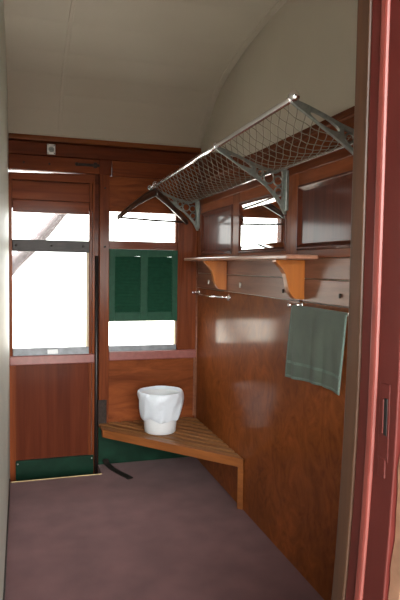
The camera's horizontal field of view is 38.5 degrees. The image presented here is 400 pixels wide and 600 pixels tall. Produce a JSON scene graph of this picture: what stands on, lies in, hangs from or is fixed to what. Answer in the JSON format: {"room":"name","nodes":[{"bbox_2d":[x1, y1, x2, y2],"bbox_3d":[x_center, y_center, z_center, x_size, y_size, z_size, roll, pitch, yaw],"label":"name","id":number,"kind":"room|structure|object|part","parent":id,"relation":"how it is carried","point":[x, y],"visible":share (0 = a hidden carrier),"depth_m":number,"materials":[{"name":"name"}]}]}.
{"room":"train carriage","nodes":[
{"label":"train carriage","id":0,"kind":"room"},
{"bbox_2d":[0,0,9,599],"bbox_3d":[-0.903,-0.050,2.522,0.050,3.118,3.590,0,4,-17],"label":"wall","id":1,"kind":"structure","parent":0,"point":[4,170],"depth_m":2.90,"materials":[{"name":"beige paint"}]},
{"bbox_2d":[3,479,10,599],"bbox_3d":[-0.902,1.371,2.633,0.008,0.030,2.990,0,4,-17],"label":"baseboard","id":2,"kind":"structure","parent":1,"relation":"attached to","point":[4,587],"depth_m":3.11,"materials":[{"name":"wood"}]},
{"bbox_2d":[8,131,200,464],"bbox_3d":[-0.712,0.076,4.419,1.445,2.652,0.105,0,4,-17],"label":"wall","id":3,"kind":"structure","parent":0,"point":[125,172],"depth_m":4.44,"materials":[{"name":"brown wood"}]},
{"bbox_2d":[47,144,54,154],"bbox_3d":[-1.091,-1.107,4.196,0.059,0.075,0.024,0,4,-17],"label":"square plate","id":4,"kind":"object","parent":3,"relation":"attached to","point":[50,147],"visible":1,"depth_m":4.20,"materials":[{"name":"silver metal"}]},
{"bbox_3d":[-1.078,-1.000,4.238,0.647,0.108,0.082,0,4,-17],"label":"picture rail","id":5,"kind":"part","parent":3,"relation":"part of","materials":[{"name":"brown wood"}]},
{"bbox_2d":[9,172,98,481],"bbox_3d":[-1.107,0.245,4.309,0.685,2.395,0.080,0,4,-17],"label":"door","id":6,"kind":"structure","parent":3,"relation":"in","point":[54,390],"depth_m":4.31,"materials":[{"name":"brown wood"}]},
{"bbox_3d":[-1.105,-0.689,4.253,0.549,0.088,0.045,0,4,-17],"label":"head rail","id":7,"kind":"part","parent":6,"relation":"part of","materials":[{"name":"brown wood"}]},
{"bbox_3d":[-1.121,0.386,4.315,0.555,0.057,0.036,0,4,-17],"label":"sash rail","id":8,"kind":"part","parent":6,"relation":"part of","materials":[{"name":"metal"}]},
{"bbox_3d":[-1.093,-0.913,4.242,0.619,0.069,0.047,0,4,-17],"label":"rail","id":9,"kind":"part","parent":6,"relation":"part of","materials":[{"name":"brown wood"}]},
{"bbox_3d":[-1.110,0.446,4.312,0.619,0.068,0.065,0,4,-17],"label":"sill","id":10,"kind":"part","parent":6,"relation":"part of","materials":[{"name":"pink paint"}]},
{"bbox_3d":[-1.124,0.853,4.347,0.540,0.756,0.039,0,4,-17],"label":"panel","id":11,"kind":"part","parent":6,"relation":"part of","materials":[{"name":"brown wood"}]},
{"bbox_2d":[75,162,99,167],"bbox_3d":[-0.838,-1.007,4.257,0.184,0.040,0.024,0,4,-17],"label":"bolt","id":12,"kind":"object","parent":3,"relation":"attached to","point":[95,165],"visible":1,"depth_m":4.26,"materials":[{"name":"metal"}]},
{"bbox_3d":[-0.753,0.867,4.409,0.065,0.197,0.014,0,4,-17],"label":"post foot plate","id":13,"kind":"part","parent":3,"relation":"part of","materials":[{"name":"metal"}]},
{"bbox_3d":[-0.743,0.016,4.403,0.074,1.932,0.090,0,4,-17],"label":"post","id":14,"kind":"part","parent":3,"relation":"part of","materials":[{"name":"brown wood"}]},
{"bbox_3d":[-0.692,-1.181,4.341,1.445,0.037,0.095,0,4,-17],"label":"cornice","id":15,"kind":"part","parent":3,"relation":"part of","materials":[{"name":"brown wood"}]},
{"bbox_3d":[-0.442,-0.813,4.465,0.545,0.264,0.052,0,4,-17],"label":"window head panel","id":16,"kind":"part","parent":3,"relation":"part of","materials":[{"name":"brown wood"}]},
{"bbox_3d":[-0.387,0.720,4.576,0.705,0.518,0.056,0,4,-17],"label":"panel","id":17,"kind":"part","parent":3,"relation":"part of","materials":[{"name":"brown wood"}]},
{"bbox_3d":[-0.343,-1.001,4.473,0.700,0.117,0.072,0,4,-17],"label":"picture rail","id":18,"kind":"part","parent":3,"relation":"part of","materials":[{"name":"brown wood"}]},
{"bbox_2d":[109,214,230,360],"bbox_3d":[-0.253,-0.087,4.150,0.712,1.149,0.832,0,4,-17],"label":"window","id":19,"kind":"structure","parent":3,"relation":"in","point":[149,351],"depth_m":4.49,"materials":[{"name":"brown wood"}]},
{"bbox_3d":[-0.457,0.379,4.530,0.545,0.046,0.042,0,4,-17],"label":"sash rail","id":20,"kind":"part","parent":19,"relation":"part of","materials":[{"name":"metal"}]},
{"bbox_2d":[109,249,177,321],"bbox_3d":[-0.441,-0.114,4.477,0.544,0.558,0.024,0,4,-17],"label":"louvered shutter","id":21,"kind":"object","parent":19,"relation":"attached to","point":[144,287],"visible":0.99,"depth_m":4.46,"materials":[{"name":"green paint"}]},
{"bbox_3d":[-0.566,0.130,4.454,0.198,0.070,0.023,0,4,-17],"label":"rail","id":22,"kind":"part","parent":21,"relation":"part of","materials":[{"name":"green paint"}]},
{"bbox_3d":[-0.559,-0.364,4.425,0.198,0.057,0.023,0,4,-17],"label":"rail","id":23,"kind":"part","parent":21,"relation":"part of","materials":[{"name":"green paint"}]},
{"bbox_3d":[-0.323,0.129,4.530,0.196,0.070,0.023,0,4,-17],"label":"rail","id":24,"kind":"part","parent":21,"relation":"part of","materials":[{"name":"green paint"}]},
{"bbox_3d":[-0.316,-0.364,4.501,0.196,0.057,0.023,0,4,-17],"label":"rail","id":25,"kind":"part","parent":21,"relation":"part of","materials":[{"name":"green paint"}]},
{"bbox_3d":[-0.379,0.430,4.538,0.700,0.068,0.080,0,4,-17],"label":"sill","id":26,"kind":"part","parent":19,"relation":"part of","materials":[{"name":"pink paint"}]},
{"bbox_3d":[-0.199,-0.011,4.592,0.012,0.780,0.030,0,4,-17],"label":"frame","id":27,"kind":"part","parent":19,"relation":"part of","materials":[{"name":"beige"}]},
{"bbox_3d":[-0.191,-0.570,4.554,0.014,0.230,0.040,0,4,-17],"label":"frame","id":28,"kind":"part","parent":19,"relation":"part of","materials":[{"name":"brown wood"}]},
{"bbox_3d":[0.069,-0.040,4.212,0.060,0.054,0.754,0,4,-17],"label":"chrome rail","id":29,"kind":"part","parent":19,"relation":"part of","materials":[{"name":"silver metal"}]},
{"bbox_3d":[-0.110,-0.274,4.592,0.160,1.344,0.072,0,4,-17],"label":"post","id":30,"kind":"part","parent":3,"relation":"part of","materials":[{"name":"brown wood"}]},
{"bbox_2d":[3,0,286,146],"bbox_3d":[-0.198,-1.367,2.739,1.555,0.553,3.500,0,4,-17],"label":"ceiling","id":31,"kind":"structure","parent":0,"point":[138,70],"depth_m":3.69,"materials":[{"name":"beige paint"}]},
{"bbox_2d":[58,0,76,135],"bbox_3d":[-0.541,-1.339,2.633,0.030,0.509,3.300,0,4,-17],"label":"trim","id":32,"kind":"structure","parent":31,"relation":"attached to","point":[73,2],"depth_m":3.65,"materials":[{"name":"beige paint"}]},
{"bbox_2d":[5,457,323,599],"bbox_3d":[-0.210,1.445,2.812,1.535,0.120,3.590,0,4,-17],"label":"floor","id":33,"kind":"structure","parent":0,"point":[168,531],"depth_m":3.21,"materials":[{"name":"carpet"}]},
{"bbox_2d":[11,473,101,482],"bbox_3d":[-1.042,1.299,4.158,0.651,0.015,0.012,0,4,-17],"label":"trim","id":34,"kind":"structure","parent":33,"relation":"on","point":[99,473],"depth_m":4.16,"materials":[{"name":"gold metal"}]},
{"bbox_2d":[103,459,132,478],"bbox_3d":[-0.622,1.265,4.288,0.052,0.050,0.359,-2,4,-40],"label":"leather strap","id":35,"kind":"object","parent":33,"relation":"on","point":[106,462],"visible":1,"depth_m":4.29,"materials":[{"name":"black leather"}]},
{"bbox_2d":[99,417,242,509],"bbox_3d":[-0.254,1.146,4.040,0.777,0.333,1.072,0,4,-17],"label":"bench","id":36,"kind":"object","parent":33,"relation":"on","point":[191,438],"visible":0.87,"depth_m":4.03,"materials":[{"name":"brown wood"}]},
{"bbox_2d":[141,389,179,434],"bbox_3d":[-0.293,0.826,4.217,0.292,0.285,0.292,0,4,-17],"label":"bucket","id":37,"kind":"object","parent":36,"relation":"on","point":[151,427],"visible":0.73,"depth_m":4.14,"materials":[{"name":"white plastic"}]},
{"bbox_2d":[137,386,183,423],"bbox_3d":[-0.287,0.804,4.215,0.342,0.286,0.340,0,4,-17],"label":"liner","id":38,"kind":"object","parent":37,"relation":"in","point":[161,409],"visible":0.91,"depth_m":4.09,"materials":[{"name":"white plastic"}]},
{"bbox_3d":[-0.232,1.014,3.958,1.201,0.059,0.028,3,4,31],"label":"rail","id":39,"kind":"part","parent":36,"relation":"part of","materials":[{"name":"brown wood"}]},
{"bbox_3d":[0.254,1.205,3.669,0.030,0.274,0.048,0,4,-17],"label":"leg","id":40,"kind":"part","parent":36,"relation":"part of","materials":[{"name":"brown wood"}]},
{"bbox_2d":[194,0,357,599],"bbox_3d":[0.500,-0.057,2.997,0.077,3.118,3.520,0,4,-17],"label":"wall","id":41,"kind":"structure","parent":0,"point":[287,433],"depth_m":3.10,"materials":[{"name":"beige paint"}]},
{"bbox_3d":[0.124,-0.311,4.157,0.023,0.040,0.685,0,4,-17],"label":"rail","id":42,"kind":"part","parent":41,"relation":"part of","materials":[{"name":"brown wood"}]},
{"bbox_3d":[0.122,-0.495,4.145,0.032,0.328,0.685,0,4,-17],"label":"panel moulding","id":43,"kind":"part","parent":41,"relation":"part of","materials":[{"name":"brown wood"}]},
{"bbox_3d":[0.129,-0.695,4.135,0.023,0.072,0.685,0,4,-17],"label":"rail","id":44,"kind":"part","parent":41,"relation":"part of","materials":[{"name":"brown wood"}]},
{"bbox_3d":[0.129,-0.495,4.147,0.014,0.268,0.625,0,4,-17],"label":"raised panel","id":45,"kind":"part","parent":41,"relation":"part of","materials":[{"name":"brown wood"}]},
{"bbox_2d":[196,0,283,146],"bbox_3d":[0.468,-1.343,2.948,0.028,0.509,3.300,0,4,-17],"label":"trim","id":46,"kind":"structure","parent":41,"relation":"attached to","point":[279,2],"depth_m":3.78,"materials":[{"name":"beige paint"}]},
{"bbox_2d":[147,90,353,230],"bbox_3d":[0.171,-0.653,3.261,0.420,0.362,2.591,0,4,-17],"label":"luggage rack","id":47,"kind":"object","parent":41,"relation":"attached to","point":[293,97],"visible":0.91,"depth_m":2.91,"materials":[{"name":"silver metal"}]},
{"bbox_2d":[117,181,187,223],"bbox_3d":[-0.343,-0.728,4.237,0.588,0.305,0.050,-2,4,-35],"label":"hanger","id":48,"kind":"object","parent":47,"relation":"hanging from","point":[154,192],"visible":0.87,"depth_m":4.24,"materials":[{"name":"brown wood"}]},
{"bbox_3d":[-0.459,-0.704,4.165,0.318,0.255,0.040,-2,4,-40],"label":"shoulder arm","id":49,"kind":"part","parent":48,"relation":"part of","materials":[{"name":"brown wood"}]},
{"bbox_3d":[-0.218,-0.709,4.335,0.276,0.258,0.040,-1,4,-30],"label":"shoulder arm","id":50,"kind":"part","parent":48,"relation":"part of","materials":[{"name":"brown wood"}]},
{"bbox_3d":[-0.015,-0.672,4.529,0.020,0.212,0.044,0,4,-17],"label":"wall plate","id":51,"kind":"part","parent":47,"relation":"part of","materials":[{"name":"metal"}]},
{"bbox_3d":[-0.025,-0.801,3.256,0.025,0.045,2.435,0,4,-17],"label":"rail","id":52,"kind":"part","parent":47,"relation":"part of","materials":[{"name":"silver metal"}]},
{"bbox_3d":[0.357,-0.713,3.313,0.015,0.015,2.585,0,4,-17],"label":"rail","id":53,"kind":"part","parent":47,"relation":"part of","materials":[{"name":"silver metal"}]},
{"bbox_3d":[0.454,-0.577,3.029,0.020,0.212,0.044,0,4,-17],"label":"wall plate","id":54,"kind":"part","parent":47,"relation":"part of","materials":[{"name":"metal"}]},
{"bbox_2d":[184,254,317,299],"bbox_3d":[0.219,-0.156,3.533,0.169,0.221,1.760,0,4,-17],"label":"wall shelf","id":55,"kind":"object","parent":41,"relation":"attached to","point":[291,266],"visible":1,"depth_m":2.84,"materials":[{"name":"orange wood"}]},
{"bbox_3d":[0.371,-0.646,3.361,0.023,0.072,0.690,0,4,-17],"label":"rail","id":56,"kind":"part","parent":41,"relation":"part of","materials":[{"name":"brown wood"}]},
{"bbox_2d":[238,191,286,252],"bbox_3d":[0.364,-0.446,3.371,0.032,0.326,0.686,0,4,-17],"label":"wall mirror","id":57,"kind":"object","parent":41,"relation":"attached to","point":[262,223],"visible":0.8,"depth_m":3.36,"materials":[{"name":"clear mirror"}]},
{"bbox_3d":[0.366,-0.263,3.383,0.023,0.040,0.690,0,4,-17],"label":"rail","id":58,"kind":"part","parent":41,"relation":"part of","materials":[{"name":"brown wood"}]},
{"bbox_3d":[0.460,-0.821,3.020,0.018,0.017,3.180,0,4,-17],"label":"cornice moulding","id":59,"kind":"part","parent":41,"relation":"part of","materials":[{"name":"brown wood"}]},
{"bbox_2d":[287,300,347,316],"bbox_3d":[0.560,0.042,2.615,0.076,0.050,0.605,0,4,-17],"label":"towel rail","id":60,"kind":"object","parent":41,"relation":"attached to","point":[300,302],"visible":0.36,"depth_m":2.87,"materials":[{"name":"silver metal"}]},
{"bbox_2d":[285,304,346,394],"bbox_3d":[0.524,0.220,2.633,0.039,0.367,0.542,0,4,-17],"label":"towel","id":61,"kind":"object","parent":60,"relation":"hanging from","point":[316,336],"visible":0.99,"depth_m":2.59,"materials":[{"name":"green fabric"}]},
{"bbox_3d":[0.617,-0.212,2.580,0.023,0.040,0.735,0,4,-17],"label":"rail","id":62,"kind":"part","parent":41,"relation":"part of","materials":[{"name":"brown wood"}]},
{"bbox_3d":[0.615,-0.396,2.568,0.032,0.328,0.735,0,4,-17],"label":"panel moulding","id":63,"kind":"part","parent":41,"relation":"part of","materials":[{"name":"brown wood"}]},
{"bbox_3d":[0.622,-0.595,2.558,0.023,0.072,0.735,0,4,-17],"label":"rail","id":64,"kind":"part","parent":41,"relation":"part of","materials":[{"name":"brown wood"}]},
{"bbox_3d":[0.622,-0.396,2.570,0.014,0.268,0.675,0,4,-17],"label":"raised panel","id":65,"kind":"part","parent":41,"relation":"part of","materials":[{"name":"brown wood"}]},
{"bbox_2d":[331,0,399,599],"bbox_3d":[0.346,0.332,1.268,1.885,2.900,0.469,0,4,-17],"label":"door frame","id":66,"kind":"structure","parent":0,"point":[367,553],"depth_m":1.13,"materials":[{"name":"red paint"}]},
{"bbox_3d":[0.354,0.234,1.095,0.005,0.150,0.032,0,4,-17],"label":"plate","id":67,"kind":"part","parent":66,"relation":"part of","materials":[{"name":"red paint"}]},
{"label":"outside","id":68,"kind":"structure","parent":0,"visible":0},
{"bbox_2d":[12,282,173,347],"bbox_3d":[-13.545,0.021,43.367,120.000,0.200,89.300,0,4,-17],"label":"ground","id":69,"kind":"structure","parent":68,"point":[45,314],"depth_m":26.04,"materials":[{"name":"white"}]},
{"bbox_2d":[12,214,66,275],"bbox_3d":[-3.015,-0.631,9.014,3.459,5.600,0.380,0,4,-18],"label":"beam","id":70,"kind":"structure","parent":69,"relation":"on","point":[19,258],"depth_m":9.04,"materials":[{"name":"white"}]}
]}

